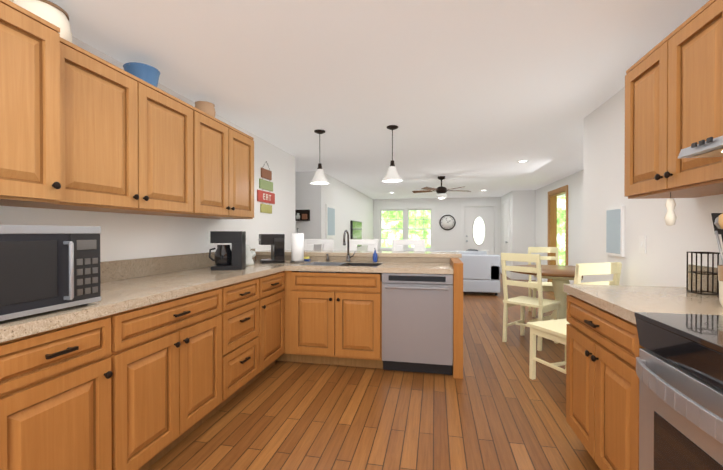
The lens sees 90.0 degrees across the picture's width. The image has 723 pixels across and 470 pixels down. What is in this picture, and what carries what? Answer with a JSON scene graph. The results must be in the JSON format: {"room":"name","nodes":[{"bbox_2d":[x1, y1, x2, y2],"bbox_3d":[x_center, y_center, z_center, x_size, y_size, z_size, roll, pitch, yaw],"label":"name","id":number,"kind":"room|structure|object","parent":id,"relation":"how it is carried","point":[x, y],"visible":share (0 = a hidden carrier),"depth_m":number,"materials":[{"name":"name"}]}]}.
{"room":"dining room and kitchen","nodes":[
{"label":"dining room and kitchen","id":0,"kind":"room"},
{"bbox_2d":[0,36,375,261],"bbox_3d":[-1.080,0.029,4.878,0.120,2.300,14.420,0,0,12],"label":"wall","id":1,"kind":"structure","parent":0,"point":[123,236],"depth_m":3.31,"materials":[{"name":"white paint"}]},
{"bbox_2d":[0,0,83,207],"bbox_3d":[-1.520,-0.505,1.356,0.420,0.742,0.586,0,0,12],"label":"upper cabinet","id":2,"kind":"object","parent":1,"relation":"attached to","point":[81,129],"depth_m":1.46,"materials":[{"name":"brown wood"}]},
{"bbox_2d":[9,0,71,42],"bbox_3d":[-1.496,-0.967,1.681,0.229,0.173,0.304,0,0,12],"label":"crock","id":3,"kind":"object","parent":2,"relation":"on","point":[53,13],"visible":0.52,"depth_m":1.63,"materials":[{"name":"beige ceramic"}]},
{"bbox_2d":[47,50,203,215],"bbox_3d":[-1.407,-0.510,2.083,0.350,0.742,1.018,0,0,12],"label":"upper cabinet","id":4,"kind":"object","parent":1,"relation":"attached to","point":[144,144],"depth_m":2.02,"materials":[{"name":"brown wood"}]},
{"bbox_2d":[123,62,159,86],"bbox_3d":[-1.377,-0.970,2.268,0.201,0.173,0.201,0,0,12],"label":"bucket","id":5,"kind":"object","parent":4,"relation":"on","point":[149,74],"visible":0.6,"depth_m":2.20,"materials":[{"name":"blue"}]},
{"bbox_2d":[207,232,212,244],"bbox_3d":[-1.349,0.029,3.226,0.009,0.120,0.075,0,0,12],"label":"electrical outlet","id":6,"kind":"object","parent":1,"relation":"attached to","point":[208,238],"visible":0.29,"depth_m":3.18,"materials":[{"name":"white plastic"}]},
{"bbox_2d":[175,112,253,218],"bbox_3d":[-1.241,-0.515,2.898,0.350,0.742,0.918,0,0,12],"label":"upper cabinet","id":7,"kind":"object","parent":1,"relation":"attached to","point":[228,151],"depth_m":2.88,"materials":[{"name":"brown wood"}]},
{"bbox_2d":[195,101,215,117],"bbox_3d":[-1.251,-0.965,2.886,0.158,0.155,0.158,0,0,12],"label":"decorative pot","id":8,"kind":"object","parent":7,"relation":"on","point":[206,107],"visible":0.54,"depth_m":2.83,"materials":[{"name":"beige ceramic"}]},
{"bbox_2d":[257,161,274,213],"bbox_3d":[-1.127,-0.570,4.292,0.017,0.618,0.440,0,0,12],"label":"plaques","id":9,"kind":"object","parent":1,"relation":"attached to","point":[265,197],"visible":0.94,"depth_m":4.27,"materials":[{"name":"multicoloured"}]},
{"bbox_2d":[325,204,335,238],"bbox_3d":[-0.588,-0.254,6.909,0.028,0.640,0.600,0,0,12],"label":"picture frame","id":10,"kind":"object","parent":1,"relation":"attached to","point":[330,221],"visible":1,"depth_m":6.84,"materials":[{"name":"white wood"}]},
{"bbox_2d":[350,220,361,246],"bbox_3d":[-0.126,-0.022,9.113,0.053,0.650,1.100,0,0,12],"label":"tv","id":11,"kind":"object","parent":1,"relation":"attached to","point":[355,229],"visible":0.82,"depth_m":8.99,"materials":[{"name":"black plastic"}]},
{"bbox_2d":[296,171,315,249],"bbox_3d":[-1.408,0.018,6.598,1.170,2.300,0.120,0,0,12],"label":"wall","id":12,"kind":"structure","parent":0,"point":[305,191],"depth_m":6.44,"materials":[{"name":"white paint"}]},
{"bbox_2d":[295,210,309,220],"bbox_3d":[-1.064,-0.350,6.406,0.280,0.200,0.110,0,0,12],"label":"shelf","id":13,"kind":"object","parent":12,"relation":"attached to","point":[302,215],"visible":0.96,"depth_m":6.41,"materials":[{"name":"wood"}]},
{"bbox_2d":[147,273,599,469],"bbox_3d":[1.257,1.207,4.409,7.510,0.050,14.420,0,0,12],"label":"floor","id":14,"kind":"structure","parent":0,"point":[496,407],"depth_m":2.37,"materials":[{"name":"brown wood"}]},
{"bbox_2d":[0,339,15,469],"bbox_3d":[-1.507,0.771,0.903,0.629,0.862,0.648,0,0,12],"label":"base cabinet","id":15,"kind":"object","parent":14,"relation":"on","point":[7,348],"depth_m":1.17,"materials":[{"name":"brown wood"}]},
{"bbox_2d":[16,309,131,469],"bbox_3d":[-1.410,0.768,1.378,0.629,0.862,0.598,0,0,12],"label":"base cabinet","id":16,"kind":"object","parent":14,"relation":"on","point":[74,381],"depth_m":1.39,"materials":[{"name":"brown wood"}]},
{"bbox_2d":[132,285,227,469],"bbox_3d":[-1.290,0.764,1.966,0.629,0.862,0.879,0,0,12],"label":"base cabinet","id":17,"kind":"object","parent":14,"relation":"on","point":[144,387],"depth_m":1.91,"materials":[{"name":"brown wood"}]},
{"bbox_2d":[228,275,267,402],"bbox_3d":[-1.153,0.760,2.642,0.629,0.862,0.638,0,0,12],"label":"base cabinet","id":18,"kind":"object","parent":14,"relation":"on","point":[248,299],"depth_m":2.64,"materials":[{"name":"brown wood"}]},
{"bbox_2d":[268,271,284,369],"bbox_3d":[-1.054,0.757,3.127,0.629,0.862,0.490,0,0,12],"label":"base cabinet","id":19,"kind":"object","parent":14,"relation":"on","point":[276,281],"depth_m":3.12,"materials":[{"name":"brown wood"}]},
{"bbox_2d":[0,249,452,341],"bbox_3d":[-0.627,0.250,1.492,2.117,0.169,4.764,0,0,12],"label":"countertop","id":20,"kind":"structure","parent":19,"relation":"on","point":[127,284],"depth_m":2.33,"materials":[{"name":"beige stone"}]},
{"bbox_2d":[0,225,100,320],"bbox_3d":[-1.392,0.128,1.278,0.548,0.325,0.600,0,0,12],"label":"microwave","id":21,"kind":"object","parent":20,"relation":"on","point":[45,268],"visible":1,"depth_m":1.31,"materials":[{"name":"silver metal"}]},
{"bbox_2d":[209,231,245,269],"bbox_3d":[-1.110,0.125,2.970,0.277,0.310,0.190,0,0,-8],"label":"coffee maker","id":22,"kind":"object","parent":20,"relation":"on","point":[226,257],"visible":1,"depth_m":2.90,"materials":[{"name":"black plastic"}]},
{"bbox_2d":[246,245,255,264],"bbox_3d":[-1.065,0.183,3.355,0.129,0.190,0.235,0,0,12],"label":"figurine","id":23,"kind":"object","parent":20,"relation":"on","point":[251,254],"visible":0.69,"depth_m":3.33,"materials":[{"name":"grey ceramic"}]},
{"bbox_2d":[258,234,284,262],"bbox_3d":[-0.899,0.134,3.604,0.243,0.285,0.200,0,0,-23],"label":"pod coffee maker","id":24,"kind":"object","parent":20,"relation":"on","point":[276,242],"visible":1,"depth_m":3.54,"materials":[{"name":"black plastic"}]},
{"bbox_2d":[290,228,304,262],"bbox_3d":[-0.646,0.101,3.657,0.148,0.350,0.148,0,0,12],"label":"paper towel","id":25,"kind":"object","parent":20,"relation":"on","point":[297,247],"visible":1,"depth_m":3.60,"materials":[{"name":"white paper"}]},
{"bbox_2d":[299,262,381,274],"bbox_3d":[-0.181,0.335,3.485,0.732,0.106,0.407,0,0,12],"label":"sink","id":26,"kind":"object","parent":20,"relation":"in","point":[342,264],"visible":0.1,"depth_m":3.64,"materials":[{"name":"silver metal"}]},
{"bbox_2d":[326,230,355,261],"bbox_3d":[-0.229,0.111,3.688,0.316,0.329,0.207,0,0,12],"label":"faucet","id":27,"kind":"object","parent":20,"relation":"on","point":[348,256],"visible":1,"depth_m":3.73,"materials":[{"name":"silver metal"}]},
{"bbox_2d":[255,250,461,257],"bbox_3d":[-0.060,0.205,3.995,2.227,0.040,0.425,0,0,12],"label":"bar ledge","id":28,"kind":"object","parent":20,"relation":"on","point":[426,254],"visible":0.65,"depth_m":3.82,"materials":[{"name":"beige stone"}]},
{"bbox_2d":[373,248,376,261],"bbox_3d":[0.138,0.204,3.699,0.048,0.143,0.054,0,0,12],"label":"soap bottle","id":29,"kind":"object","parent":20,"relation":"on","point":[374,256],"visible":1,"depth_m":3.68,"materials":[{"name":"blue plastic"}]},
{"bbox_2d":[276,271,310,361],"bbox_3d":[-0.881,0.754,3.655,0.757,0.862,0.637,0,0,12],"label":"base cabinet","id":30,"kind":"object","parent":14,"relation":"on","point":[291,354],"depth_m":3.30,"materials":[{"name":"brown wood"}]},
{"bbox_2d":[304,239,333,250],"bbox_3d":[-0.618,0.619,4.648,0.440,1.120,0.467,0,0,12],"label":"bar stool","id":31,"kind":"object","parent":14,"relation":"on","point":[327,244],"visible":0.15,"depth_m":4.84,"materials":[{"name":"white paint"}]},
{"bbox_2d":[299,272,382,368],"bbox_3d":[-0.171,0.794,3.510,0.830,0.783,0.637,0,0,12],"label":"base cabinet","id":32,"kind":"object","parent":14,"relation":"on","point":[333,318],"depth_m":3.20,"materials":[{"name":"brown wood"}]},
{"bbox_2d":[346,239,378,250],"bbox_3d":[-0.030,0.619,4.528,0.440,1.120,0.467,0,0,12],"label":"bar stool","id":33,"kind":"object","parent":14,"relation":"on","point":[372,244],"visible":0.08,"depth_m":4.72,"materials":[{"name":"white paint"}]},
{"bbox_2d":[392,240,424,250],"bbox_3d":[0.558,0.620,4.408,0.440,1.120,0.467,0,0,12],"label":"bar stool","id":34,"kind":"object","parent":14,"relation":"on","point":[397,245],"visible":0.29,"depth_m":4.60,"materials":[{"name":"white paint"}]},
{"bbox_2d":[382,273,452,374],"bbox_3d":[0.523,0.757,3.334,0.597,0.860,0.684,0,0,12],"label":"dishwasher","id":35,"kind":"object","parent":14,"relation":"on","point":[417,322],"visible":0.94,"depth_m":3.05,"materials":[{"name":"silver metal"}]},
{"bbox_2d":[403,249,499,295],"bbox_3d":[1.707,0.726,7.539,2.100,0.869,0.940,0,0,12],"label":"sofa","id":36,"kind":"object","parent":14,"relation":"on","point":[481,271],"visible":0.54,"depth_m":6.95,"materials":[{"name":"grey fabric"}]},
{"bbox_2d":[501,253,560,350],"bbox_3d":[1.852,0.689,3.970,0.487,0.988,0.440,0,0,-39],"label":"dining chair","id":37,"kind":"object","parent":14,"relation":"on","point":[543,305],"visible":0.96,"depth_m":3.89,"materials":[{"name":"beige paint"}]},
{"bbox_2d":[528,247,558,316],"bbox_3d":[2.717,0.681,5.325,0.440,0.988,0.487,0,0,17],"label":"dining chair","id":38,"kind":"object","parent":14,"relation":"on","point":[547,286],"visible":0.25,"depth_m":5.49,"materials":[{"name":"beige paint"}]},
{"bbox_2d":[511,265,582,321],"bbox_3d":[2.456,0.800,4.457,1.230,0.760,1.230,0,0,12],"label":"dining table","id":39,"kind":"object","parent":14,"relation":"on","point":[560,275],"visible":0.54,"depth_m":4.39,"materials":[{"name":"brown wood"}]},
{"bbox_2d":[527,262,621,379],"bbox_3d":[1.661,0.696,2.853,0.440,0.988,0.487,0,0,-18],"label":"dining chair","id":40,"kind":"object","parent":14,"relation":"on","point":[554,330],"visible":0.42,"depth_m":2.76,"materials":[{"name":"beige paint"}]},
{"bbox_2d":[566,295,645,469],"bbox_3d":[1.424,0.766,1.657,0.639,0.862,0.780,0,0,12],"label":"base cabinet","id":41,"kind":"object","parent":14,"relation":"on","point":[603,347],"visible":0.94,"depth_m":1.59,"materials":[{"name":"brown wood"}]},
{"bbox_2d":[564,264,722,323],"bbox_3d":[1.165,0.257,0.408,0.647,0.169,3.355,0,0,12],"label":"countertop","id":42,"kind":"structure","parent":41,"relation":"on","point":[625,302],"depth_m":1.67,"materials":[{"name":"beige stone"}]},
{"bbox_2d":[686,252,719,294],"bbox_3d":[1.692,0.186,1.782,0.096,0.203,0.105,0,0,12],"label":"wire basket","id":43,"kind":"object","parent":42,"relation":"on","point":[701,272],"visible":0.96,"depth_m":1.79,"materials":[{"name":"black metal"}]},
{"bbox_2d":[711,213,722,306],"bbox_3d":[1.511,0.096,1.420,0.199,0.387,0.219,0,0,12],"label":"utensil crock","id":44,"kind":"object","parent":42,"relation":"on","point":[717,219],"visible":1,"depth_m":1.46,"materials":[{"name":"beige ceramic"}]},
{"bbox_2d":[635,312,722,469],"bbox_3d":[1.230,0.744,0.910,0.713,0.914,0.752,0,0,12],"label":"range","id":45,"kind":"object","parent":14,"relation":"on","point":[679,366],"visible":1,"depth_m":1.11,"materials":[{"name":"silver metal"}]},
{"bbox_2d":[48,0,708,198],"bbox_3d":[1.257,-1.143,4.394,7.510,0.050,14.420,0,0,12],"label":"ceiling","id":46,"kind":"structure","parent":0,"point":[474,97],"depth_m":2.44,"materials":[{"name":"white paint"}]},
{"bbox_2d":[310,129,329,184],"bbox_3d":[-0.447,-0.834,3.876,0.216,0.559,0.216,0,0,12],"label":"pendant light","id":47,"kind":"object","parent":46,"relation":"hanging from","point":[319,178],"visible":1,"depth_m":3.84,"materials":[{"name":"white glass"}]},
{"bbox_2d":[382,125,402,182],"bbox_3d":[0.318,-0.833,3.720,0.216,0.559,0.216,0,0,12],"label":"pendant light","id":48,"kind":"object","parent":46,"relation":"hanging from","point":[392,176],"visible":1,"depth_m":3.69,"materials":[{"name":"white glass"}]},
{"bbox_2d":[412,176,470,198],"bbox_3d":[1.556,-0.916,7.062,1.142,0.434,1.099,0,0,12],"label":"ceiling fan","id":49,"kind":"object","parent":46,"relation":"hanging from","point":[441,191],"visible":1,"depth_m":6.96,"materials":[{"name":"brown wood"}]},
{"bbox_2d":[376,197,499,254],"bbox_3d":[2.666,-0.012,11.411,4.590,2.300,0.120,0,0,12],"label":"wall","id":50,"kind":"structure","parent":0,"point":[445,240],"depth_m":11.34,"materials":[{"name":"white paint"}]},
{"bbox_2d":[377,206,435,250],"bbox_3d":[1.421,-0.171,11.633,1.890,1.515,0.179,0,0,12],"label":"window","id":51,"kind":"structure","parent":50,"relation":"in","point":[405,219],"depth_m":11.62,"materials":[{"name":"white wood"}]},
{"bbox_2d":[440,215,455,229],"bbox_3d":[2.695,-0.391,11.322,0.490,0.490,0.034,0,0,12],"label":"clock","id":52,"kind":"object","parent":50,"relation":"attached to","point":[447,222],"visible":1,"depth_m":11.32,"materials":[{"name":"white"}]},
{"bbox_2d":[464,207,493,254],"bbox_3d":[3.632,0.131,11.166,0.872,1.994,0.125,0,0,12],"label":"front door","id":53,"kind":"structure","parent":50,"relation":"in","point":[478,228],"depth_m":11.18,"materials":[{"name":"white wood"}]},
{"bbox_2d":[461,203,497,254],"bbox_3d":[3.639,0.082,11.202,1.090,2.114,0.139,0,0,12],"label":"door frame","id":54,"kind":"structure","parent":50,"relation":"attached to","point":[495,205],"depth_m":11.08,"materials":[{"name":"white wood"}]},
{"bbox_2d":[500,191,515,275],"bbox_3d":[4.128,-0.004,10.174,0.150,2.300,1.680,0,0,12],"label":"wall","id":55,"kind":"structure","parent":0,"point":[511,195],"depth_m":9.53,"materials":[{"name":"white paint"}]},
{"bbox_2d":[503,199,509,277],"bbox_3d":[4.032,0.081,10.179,0.079,2.129,0.910,0,0,12],"label":"door frame","id":56,"kind":"structure","parent":55,"relation":"attached to","point":[506,206],"depth_m":10.06,"materials":[{"name":"white wood"}]},
{"bbox_2d":[516,190,535,275],"bbox_3d":[4.252,0.001,9.353,0.420,2.300,0.120,0,0,12],"label":"wall","id":57,"kind":"structure","parent":0,"point":[525,199],"depth_m":9.30,"materials":[{"name":"white paint"}]},
{"bbox_2d":[513,276,533,279],"bbox_3d":[4.166,1.106,9.309,0.510,0.089,0.012,0,0,12],"label":"baseboard","id":58,"kind":"structure","parent":57,"relation":"attached to","point":[522,277],"depth_m":9.31,"materials":[{"name":"white wood"}]},
{"bbox_2d":[536,172,579,283],"bbox_3d":[3.891,0.021,6.232,0.120,2.300,6.380,0,0,12],"label":"wall","id":59,"kind":"structure","parent":0,"point":[573,181],"depth_m":6.94,"materials":[{"name":"white paint"}]},
{"bbox_2d":[547,185,567,281],"bbox_3d":[4.160,0.097,7.550,0.160,2.129,1.230,0,0,12],"label":"trim","id":60,"kind":"structure","parent":59,"relation":"attached to","point":[552,216],"depth_m":8.03,"materials":[{"name":"brown wood"}]},
{"bbox_2d":[580,87,722,286],"bbox_3d":[1.534,0.058,0.283,0.120,2.300,6.460,0,0,12],"label":"wall","id":61,"kind":"structure","parent":0,"point":[595,187],"depth_m":2.63,"materials":[{"name":"white paint"}]},
{"bbox_2d":[606,206,624,256],"bbox_3d":[1.978,-0.028,2.825,0.023,0.380,0.260,0,0,12],"label":"picture frame","id":62,"kind":"object","parent":61,"relation":"attached to","point":[615,231],"visible":1,"depth_m":2.79,"materials":[{"name":"white"}]},
{"bbox_2d":[624,0,722,198],"bbox_3d":[1.561,-0.559,1.586,0.345,0.718,0.848,0,0,12],"label":"upper cabinet","id":63,"kind":"object","parent":61,"relation":"attached to","point":[673,93],"visible":1,"depth_m":1.56,"materials":[{"name":"brown wood"}]},
{"bbox_2d":[664,192,676,225],"bbox_3d":[1.450,-0.122,1.697,0.043,0.157,0.043,0,0,12],"label":"hanging ornament","id":64,"kind":"object","parent":63,"relation":"hanging from","point":[670,217],"visible":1,"depth_m":1.69,"materials":[{"name":"beige"}]},
{"bbox_2d":[678,136,722,157],"bbox_3d":[1.323,-0.288,0.885,0.530,0.042,0.754,0,0,12],"label":"range hood","id":65,"kind":"object","parent":63,"relation":"attached to","point":[710,147],"visible":1,"depth_m":1.20,"materials":[{"name":"silver metal"}]},
{"label":"outside","id":66,"kind":"structure","parent":0,"visible":0},
{"bbox_2d":[382,196,564,264],"bbox_3d":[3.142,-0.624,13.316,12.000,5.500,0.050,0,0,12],"label":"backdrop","id":67,"kind":"structure","parent":66,"point":[427,224],"depth_m":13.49,"materials":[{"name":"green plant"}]}
]}

